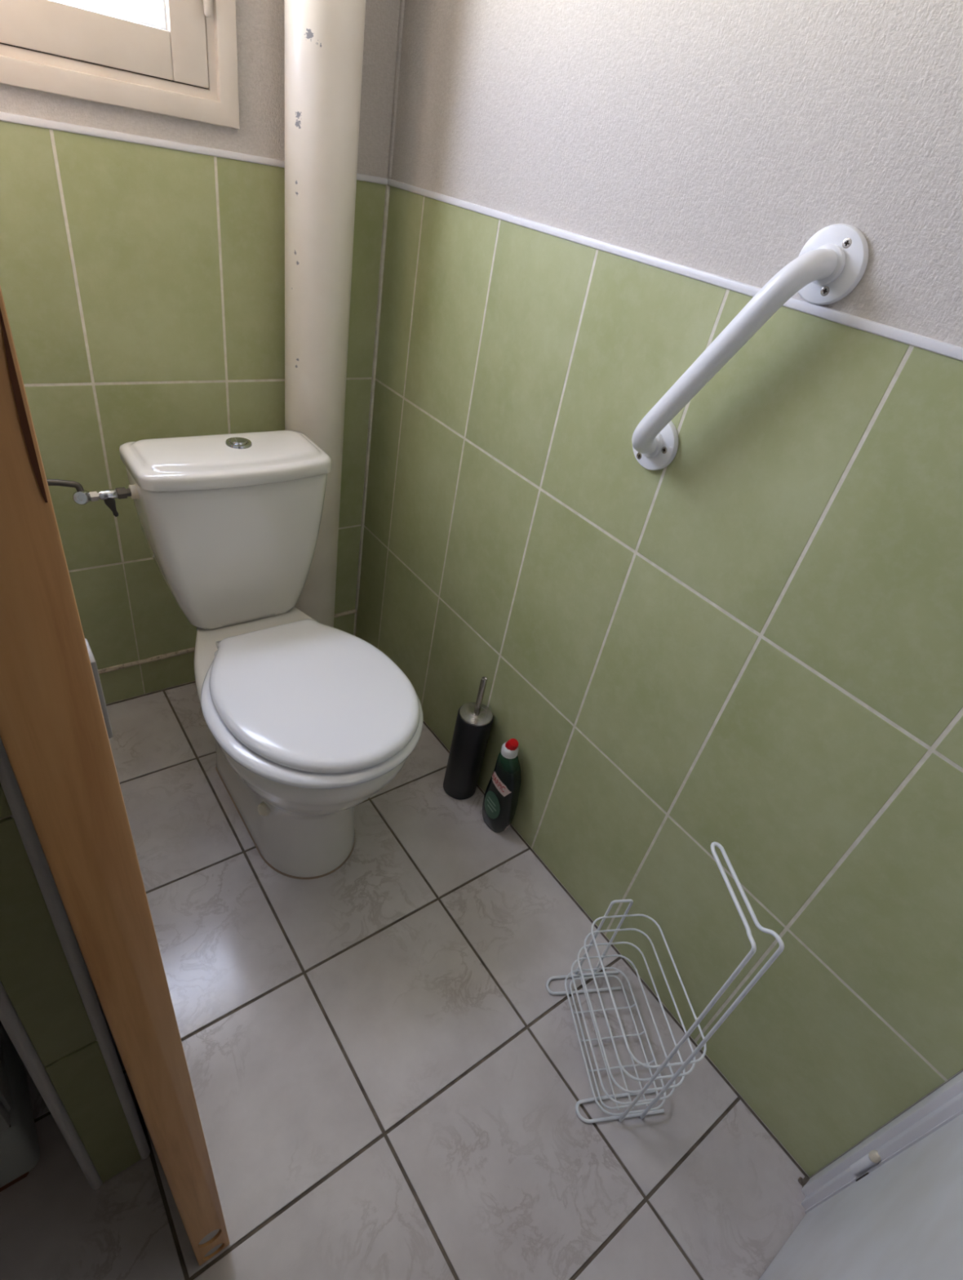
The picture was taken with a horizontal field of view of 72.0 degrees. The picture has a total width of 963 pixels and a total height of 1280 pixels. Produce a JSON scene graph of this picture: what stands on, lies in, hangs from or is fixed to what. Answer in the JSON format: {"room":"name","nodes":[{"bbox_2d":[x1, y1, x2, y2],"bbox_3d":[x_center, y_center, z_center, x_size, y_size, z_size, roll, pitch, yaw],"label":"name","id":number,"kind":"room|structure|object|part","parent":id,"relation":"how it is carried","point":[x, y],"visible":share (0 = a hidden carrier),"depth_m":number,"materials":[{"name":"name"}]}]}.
{"room":"toilet room","nodes":[
{"label":"toilet room","id":0,"kind":"room"},
{"bbox_2d":[0,782,141,1182],"bbox_3d":[-0.971,-0.253,0.172,1.166,2.460,0.721,-17,45,-34],"label":"wall","id":1,"kind":"structure","parent":0,"point":[36,975],"depth_m":0.68,"materials":[{"name":"green tile"}]},
{"bbox_2d":[0,981,102,1189],"bbox_3d":[-0.455,0.309,0.611,0.015,1.210,0.015,-17,45,-34],"label":"trim","id":2,"kind":"structure","parent":1,"relation":"attached to","point":[10,1020],"depth_m":0.74,"materials":[{"name":"white plastic"}]},
{"bbox_2d":[0,737,150,1159],"bbox_3d":[-0.404,0.293,0.647,0.015,1.210,0.015,-17,45,-34],"label":"trim","id":3,"kind":"structure","parent":1,"relation":"attached to","point":[69,944],"depth_m":0.64,"materials":[{"name":"white plastic"}]},
{"bbox_2d":[0,286,230,1266],"bbox_3d":[-0.461,-0.204,0.580,0.080,2.059,0.886,-17,45,-34],"label":"door","id":4,"kind":"structure","parent":1,"relation":"in","point":[55,729],"depth_m":0.35,"materials":[{"name":"brown wood"}]},
{"bbox_3d":[-0.204,0.026,0.351,0.005,0.054,0.022,-17,45,-34],"label":"handle plate","id":5,"kind":"part","parent":4,"relation":"part of","materials":[{"name":"silver metal"}]},
{"bbox_2d":[0,0,399,704],"bbox_3d":[-1.045,-0.722,0.825,2.104,2.600,0.060,-17,45,-34],"label":"wall","id":6,"kind":"structure","parent":0,"point":[142,286],"depth_m":1.28,"materials":[{"name":"tile"}]},
{"bbox_2d":[0,0,239,129],"bbox_3d":[-0.748,-1.090,0.747,0.906,0.685,0.072,-17,45,-34],"label":"window","id":7,"kind":"structure","parent":6,"relation":"in","point":[184,66],"depth_m":1.05,"materials":[{"name":"beige paint"}]},
{"bbox_3d":[-0.795,-0.883,0.903,0.693,0.062,0.050,-17,45,-34],"label":"rail","id":8,"kind":"part","parent":7,"relation":"part of","materials":[{"name":"beige paint"}]},
{"bbox_2d":[0,111,387,184],"bbox_3d":[-0.986,-0.723,0.833,1.986,0.011,0.010,-17,45,-34],"label":"trim","id":9,"kind":"structure","parent":6,"relation":"attached to","point":[6,117],"depth_m":1.12,"materials":[{"name":"white plastic"}]},
{"bbox_2d":[97,608,356,674],"bbox_3d":[-1.167,0.147,1.471,1.976,0.014,0.011,-17,45,-34],"label":"trim","id":10,"kind":"structure","parent":6,"relation":"attached to","point":[162,656],"depth_m":1.70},
{"bbox_2d":[355,185,390,609],"bbox_3d":[-0.288,-0.524,1.706,0.008,1.081,0.008,-17,45,-34],"label":"trim","id":11,"kind":"structure","parent":6,"relation":"attached to","point":[388,187],"depth_m":1.62,"materials":[{"name":"white plastic"}]},
{"bbox_2d":[386,0,404,178],"bbox_3d":[-0.091,-1.439,1.042,0.009,1.188,0.009,-17,45,-34],"label":"trim","id":12,"kind":"structure","parent":6,"relation":"attached to","point":[402,2],"depth_m":1.30,"materials":[{"name":"plastic"}]},
{"bbox_2d":[0,681,809,1279],"bbox_3d":[-0.415,1.030,0.766,2.200,0.100,2.900,-17,45,-34],"label":"floor","id":13,"kind":"structure","parent":0,"point":[388,1078],"depth_m":1.14,"materials":[{"name":"tile"}]},
{"bbox_2d":[0,1021,39,1191],"bbox_3d":[-0.947,0.363,0.703,0.598,0.850,0.528,-17,45,-34],"label":"washing machine","id":14,"kind":"object","parent":13,"relation":"on","point":[20,1150],"visible":0.96,"depth_m":0.91,"materials":[{"name":"grey metal"}]},
{"bbox_3d":[-0.784,0.429,0.500,0.588,0.654,0.023,-17,45,-34],"label":"panel","id":15,"kind":"part","parent":14,"relation":"part of","materials":[{"name":"grey"}]},
{"bbox_2d":[119,430,423,879],"bbox_3d":[-0.386,0.066,1.338,0.385,0.775,0.664,-17,45,-34],"label":"toilet","id":16,"kind":"object","parent":13,"relation":"on","point":[308,720],"visible":0.99,"depth_m":1.25,"materials":[{"name":"white ceramic"}]},
{"bbox_2d":[46,479,139,516],"bbox_3d":[-0.738,-0.233,1.126,0.285,0.078,0.030,-17,45,-34],"label":"valve","id":17,"kind":"object","parent":16,"relation":"attached to","point":[82,496],"visible":0.89,"depth_m":1.16,"materials":[{"name":"silver metal"}]},
{"bbox_3d":[-0.665,-0.239,1.190,0.020,0.038,0.017,-17,45,-34],"label":"tap lever","id":18,"kind":"part","parent":17,"relation":"part of","materials":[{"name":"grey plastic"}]},
{"bbox_3d":[-0.475,-0.349,1.265,0.360,0.042,0.183,-17,45,-34],"label":"cistern lid","id":19,"kind":"part","parent":16,"relation":"part of","materials":[{"name":"white ceramic"}]},
{"bbox_3d":[-0.392,0.244,1.421,0.357,0.394,0.552,-17,45,-34],"label":"bowl","id":20,"kind":"part","parent":16,"relation":"part of","materials":[{"name":"white ceramic"}]},
{"bbox_3d":[-0.317,0.116,1.260,0.385,0.022,0.436,-17,45,-34],"label":"seat","id":21,"kind":"part","parent":16,"relation":"part of","materials":[{"name":"white plastic"}]},
{"bbox_3d":[-0.311,0.093,1.251,0.353,0.026,0.424,-17,45,-34],"label":"lid","id":22,"kind":"part","parent":16,"relation":"part of","materials":[{"name":"white plastic"}]},
{"bbox_2d":[284,0,365,627],"bbox_3d":[-0.301,-0.870,1.245,0.131,2.398,0.131,-17,45,-34],"label":"drain pipe","id":23,"kind":"object","parent":13,"relation":"on","point":[324,39],"visible":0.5,"depth_m":1.25,"materials":[{"name":"beige paint"}]},
{"bbox_2d":[443,676,493,799],"bbox_3d":[-0.025,0.229,1.576,0.084,0.362,0.084,-17,45,-34],"label":"toilet brush","id":24,"kind":"object","parent":13,"relation":"on","point":[474,720],"visible":1,"depth_m":1.55,"materials":[{"name":"black plastic"}]},
{"bbox_3d":[-0.013,0.170,1.533,0.078,0.005,0.078,-17,45,-34],"label":"lid","id":25,"kind":"part","parent":24,"relation":"part of","materials":[{"name":"silver metal"}]},
{"bbox_3d":[-0.002,0.127,1.502,0.014,0.106,0.014,-17,45,-34],"label":"handle","id":26,"kind":"part","parent":24,"relation":"part of","materials":[{"name":"silver metal"}]},
{"bbox_2d":[482,738,521,832],"bbox_3d":[0.054,0.336,1.533,0.053,0.269,0.090,-17,45,-34],"label":"bottle","id":27,"kind":"object","parent":13,"relation":"on","point":[500,800],"visible":1,"depth_m":1.51,"materials":[{"name":"green plastic"}]},
{"bbox_2d":[546,841,784,1123],"bbox_3d":[0.275,0.526,1.079,0.168,0.570,0.259,2,37,-14],"label":"wire basket stand","id":28,"kind":"object","parent":13,"relation":"on","point":[628,1113],"visible":1,"depth_m":1.14,"materials":[{"name":"white metal"}]},
{"bbox_2d":[355,0,962,1177],"bbox_3d":[0.644,-0.203,0.613,0.100,2.600,2.860,-17,45,-34],"label":"wall","id":29,"kind":"structure","parent":0,"point":[750,643],"depth_m":0.99,"materials":[{"name":"tile"}]},
{"bbox_2d":[387,178,962,360],"bbox_3d":[0.285,-0.504,0.908,0.010,0.011,1.638,-17,45,-34],"label":"trim","id":30,"kind":"structure","parent":29,"relation":"attached to","point":[937,346],"depth_m":0.89,"materials":[{"name":"white plastic"}]},
{"bbox_2d":[631,223,868,470],"bbox_3d":[0.309,-0.360,0.873,0.074,0.354,0.234,-17,45,-34],"label":"grab bar","id":31,"kind":"object","parent":29,"relation":"attached to","point":[833,262],"visible":1,"depth_m":0.78,"materials":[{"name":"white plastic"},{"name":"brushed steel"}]},
{"bbox_3d":[0.605,0.111,0.258,0.550,2.500,0.175,-17,45,-34],"label":"wall","id":32,"kind":"structure","parent":0,"visible":0},
{"bbox_2d":[759,1071,962,1279],"bbox_3d":[0.567,0.177,0.364,0.493,2.061,0.111,-17,45,-34],"label":"door","id":33,"kind":"structure","parent":32,"relation":"in","point":[891,1207],"depth_m":0.82,"materials":[{"name":"white paint"}]},
{"bbox_3d":[0.742,0.128,0.482,0.050,2.060,0.100,-17,45,-34],"label":"frame","id":34,"kind":"part","parent":33,"relation":"part of","materials":[{"name":"white plastic"}]}
]}

